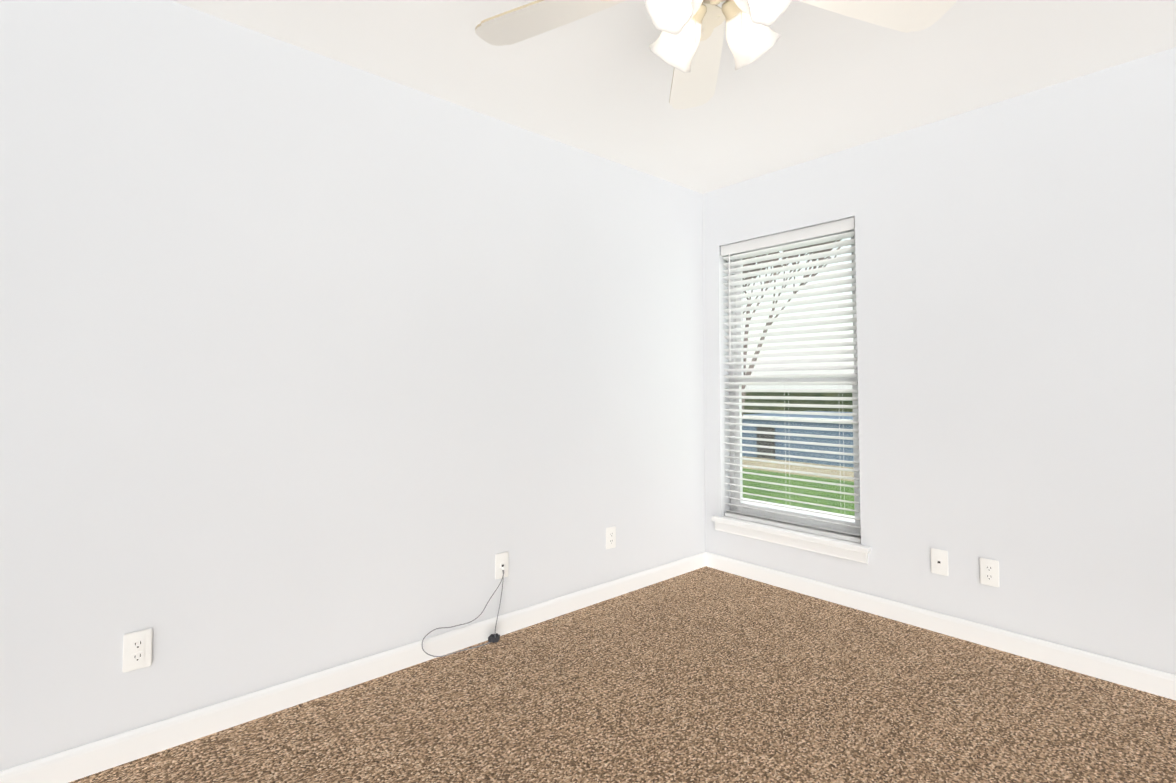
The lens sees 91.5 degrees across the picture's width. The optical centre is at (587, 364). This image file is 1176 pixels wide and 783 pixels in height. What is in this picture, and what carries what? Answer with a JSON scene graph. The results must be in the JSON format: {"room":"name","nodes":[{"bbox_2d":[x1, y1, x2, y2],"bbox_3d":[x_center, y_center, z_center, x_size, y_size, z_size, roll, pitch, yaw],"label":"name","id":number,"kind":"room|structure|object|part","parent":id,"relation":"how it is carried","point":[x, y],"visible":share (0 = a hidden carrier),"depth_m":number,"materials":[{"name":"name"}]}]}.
{"room":"empty bedroom","nodes":[
{"label":"empty bedroom","id":0,"kind":"room"},
{"bbox_2d":[0,0,704,770],"bbox_3d":[-0.756,0.035,2.523,4.238,2.440,0.160,2,-3,-42],"label":"wall","id":1,"kind":"structure","parent":0,"point":[310,362],"depth_m":2.11,"materials":[{"name":"paint"}]},
{"bbox_2d":[122,628,152,671],"bbox_3d":[-1.411,0.896,1.794,0.072,0.116,0.008,2,-3,-42],"label":"electrical outlet","id":2,"kind":"object","parent":1,"relation":"attached to","point":[137,649],"visible":1,"depth_m":1.79,"materials":[{"name":"white plastic"}]},
{"bbox_2d":[0,552,705,782],"bbox_3d":[-0.698,1.208,2.411,3.918,0.088,0.014,2,-3,-42],"label":"baseboard","id":3,"kind":"structure","parent":1,"relation":"attached to","point":[74,764],"depth_m":2.08,"materials":[{"name":"white wood"}]},
{"bbox_2d":[495,552,508,578],"bbox_3d":[-0.403,0.944,2.686,0.072,0.116,0.010,2,-3,-42],"label":"jack","id":4,"kind":"object","parent":1,"relation":"attached to","point":[501,559],"visible":1,"depth_m":2.68,"materials":[{"name":"white plastic"}]},
{"bbox_2d":[606,526,615,548],"bbox_3d":[0.127,0.957,3.158,0.072,0.116,0.008,2,-3,-42],"label":"electrical outlet","id":5,"kind":"object","parent":1,"relation":"attached to","point":[610,537],"visible":1,"depth_m":3.15,"materials":[{"name":"white plastic"}]},
{"bbox_2d":[69,566,1175,782],"bbox_3d":[0.703,1.218,0.831,4.238,0.060,4.554,2,-3,-42],"label":"floor","id":6,"kind":"structure","parent":0,"point":[705,674],"depth_m":2.03,"materials":[{"name":"carpet"}]},
{"bbox_2d":[422,570,503,656],"bbox_3d":[-0.536,1.101,2.527,0.410,0.308,0.042,2,-3,-42],"label":"cord","id":7,"kind":"object","parent":6,"relation":"on","point":[469,622],"visible":0.96,"depth_m":2.55,"materials":[{"name":"grey plastic"}]},
{"bbox_2d":[488,633,499,642],"bbox_3d":[-0.426,1.244,2.599,0.059,0.025,0.048,2,-3,-42],"label":"plug","id":8,"kind":"object","parent":6,"relation":"on","point":[493,638],"visible":1,"depth_m":2.58,"materials":[{"name":"grey plastic"}]},
{"bbox_2d":[171,0,1175,193],"bbox_3d":[0.703,-1.290,0.932,4.238,0.080,4.554,2,-3,-42],"label":"ceiling","id":9,"kind":"structure","parent":0,"point":[813,82],"depth_m":2.30,"materials":[{"name":"paint"}]},
{"bbox_2d":[475,0,956,109],"bbox_3d":[0.295,-0.990,1.333,1.242,0.486,1.252,2,-3,-42],"label":"ceiling fan","id":10,"kind":"object","parent":9,"relation":"hanging from","point":[687,44],"visible":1,"depth_m":1.50,"materials":[{"name":"beige"}]},
{"bbox_2d":[703,47,1175,674],"bbox_3d":[1.826,0.042,2.686,0.160,2.440,3.024,2,-3,-42],"label":"wall","id":11,"kind":"structure","parent":0,"point":[1015,257],"depth_m":2.52,"materials":[{"name":"paint"}]},
{"bbox_2d":[715,229,867,563],"bbox_3d":[1.187,0.132,3.390,0.176,1.830,0.940,2,-3,-42],"label":"window","id":12,"kind":"structure","parent":11,"relation":"in","point":[732,370],"depth_m":3.35,"materials":[{"name":"white plastic"}]},
{"bbox_2d":[721,217,854,255],"bbox_3d":[1.166,-0.744,3.407,0.064,0.068,0.854,2,-3,-42],"label":"blind headrail","id":13,"kind":"object","parent":12,"relation":"attached to","point":[847,224],"visible":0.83,"depth_m":3.34,"materials":[{"name":"white"}]},
{"bbox_2d":[729,253,730,360],"bbox_3d":[0.902,-0.365,3.643,0.010,0.690,0.008,2,-3,-42],"label":"blind wand","id":14,"kind":"object","parent":13,"relation":"hanging from","point":[729,312],"visible":1,"depth_m":3.64,"materials":[{"name":"white plastic"}]},
{"bbox_2d":[736,287,738,502],"bbox_3d":[0.940,0.113,3.601,0.002,1.668,0.002,2,-3,-42],"label":"blind cord","id":15,"kind":"object","parent":13,"relation":"hanging from","point":[736,287],"depth_m":3.60,"materials":[{"name":"white fabric"}]},
{"bbox_2d":[740,292,742,498],"bbox_3d":[0.973,0.114,3.630,0.002,1.668,0.002,2,-3,-42],"label":"blind cord","id":16,"kind":"object","parent":13,"relation":"hanging from","point":[740,292],"depth_m":3.62,"materials":[{"name":"white fabric"}]},
{"bbox_2d":[782,244,786,524],"bbox_3d":[1.153,0.103,3.361,0.002,1.668,0.002,2,-3,-42],"label":"blind cord","id":17,"kind":"object","parent":13,"relation":"hanging from","point":[782,244],"depth_m":3.36,"materials":[{"name":"white fabric"}]},
{"bbox_2d":[786,250,789,476],"bbox_3d":[1.186,0.104,3.390,0.002,1.668,0.002,2,-3,-42],"label":"blind cord","id":18,"kind":"object","parent":13,"relation":"hanging from","point":[788,388],"depth_m":3.38,"materials":[{"name":"white fabric"}]},
{"bbox_2d":[836,248,841,534],"bbox_3d":[1.366,0.094,3.121,0.002,1.668,0.002,2,-3,-42],"label":"blind cord","id":19,"kind":"object","parent":13,"relation":"hanging from","point":[836,248],"depth_m":3.12,"materials":[{"name":"white fabric"}]},
{"bbox_2d":[840,270,844,510],"bbox_3d":[1.399,0.095,3.150,0.002,1.668,0.002,2,-3,-42],"label":"blind cord","id":20,"kind":"object","parent":13,"relation":"hanging from","point":[840,270],"depth_m":3.14,"materials":[{"name":"white fabric"}]},
{"bbox_3d":[1.127,1.014,3.301,0.016,0.062,0.940,2,-3,-42],"label":"window apron","id":21,"kind":"part","parent":12,"relation":"part of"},
{"bbox_3d":[1.241,-0.316,3.456,0.024,0.859,0.800,2,-3,-42],"label":"window sash","id":22,"kind":"part","parent":12,"relation":"part of","materials":[{"name":"white plastic"}]},
{"bbox_3d":[1.216,0.492,3.401,0.038,0.868,0.800,2,-3,-42],"label":"window sash","id":23,"kind":"part","parent":12,"relation":"part of","materials":[{"name":"white plastic"}]},
{"bbox_2d":[712,516,870,552],"bbox_3d":[1.158,0.970,3.330,0.135,0.027,0.970,2,-3,-42],"label":"window sill","id":24,"kind":"structure","parent":11,"relation":"attached to","point":[836,542],"depth_m":3.24,"materials":[{"name":"white wood"}]},
{"bbox_2d":[931,548,948,575],"bbox_3d":[1.661,0.935,2.707,0.010,0.116,0.072,2,-3,-42],"label":"outlet","id":25,"kind":"object","parent":11,"relation":"attached to","point":[939,561],"visible":1,"depth_m":2.71,"materials":[{"name":"white plastic"}]},
{"bbox_2d":[706,552,1175,699],"bbox_3d":[1.721,1.216,2.626,0.014,0.088,2.904,2,-3,-42],"label":"baseboard","id":26,"kind":"structure","parent":11,"relation":"attached to","point":[1146,679],"depth_m":2.59,"materials":[{"name":"white wood"}]},
{"bbox_2d":[980,558,999,586],"bbox_3d":[1.794,0.931,2.559,0.008,0.116,0.072,2,-3,-42],"label":"electrical outlet","id":27,"kind":"object","parent":11,"relation":"attached to","point":[989,572],"visible":1,"depth_m":2.56,"materials":[{"name":"white plastic"}]},
{"label":"outside","id":28,"kind":"structure","parent":0,"visible":0},
{"bbox_2d":[742,468,854,515],"bbox_3d":[24.803,4.091,34.415,76.477,0.100,100.000,2,-3,-42],"label":"ground","id":29,"kind":"structure","parent":28,"point":[803,484],"depth_m":14.59,"materials":[{"name":"green plant"}]},
{"bbox_2d":[742,240,840,419],"bbox_3d":[3.366,-1.165,12.492,5.181,8.787,4.614,2,-3,-42],"label":"tree","id":30,"kind":"object","parent":29,"relation":"on","point":[763,338],"depth_m":12.05,"materials":[{"name":"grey plant"}]},
{"bbox_2d":[742,411,853,466],"bbox_3d":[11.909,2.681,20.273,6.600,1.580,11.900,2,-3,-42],"label":"building","id":31,"kind":"structure","parent":29,"relation":"on","point":[803,439],"depth_m":20.51,"materials":[{"name":"blue"}]},
{"bbox_2d":[742,456,853,481],"bbox_3d":[7.033,3.399,18.656,2.800,0.015,100.000,2,-3,-42],"label":"driveway","id":32,"kind":"structure","parent":29,"relation":"on","point":[805,469],"depth_m":18.61,"materials":[{"name":"grey concrete"}]},
{"bbox_2d":[743,392,852,413],"bbox_3d":[9.509,2.540,27.582,10.500,2.450,110.000,2,-3,-42],"label":"hedge","id":33,"kind":"object","parent":29,"relation":"on","point":[806,394],"depth_m":27.70,"materials":[{"name":"green plant"}]},
{"bbox_2d":[743,498,854,521],"bbox_3d":[2.359,3.230,14.510,0.900,0.020,100.000,2,-3,-42],"label":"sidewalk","id":34,"kind":"structure","parent":29,"relation":"on","point":[830,516],"depth_m":12.25,"materials":[{"name":"concrete"}]}
]}

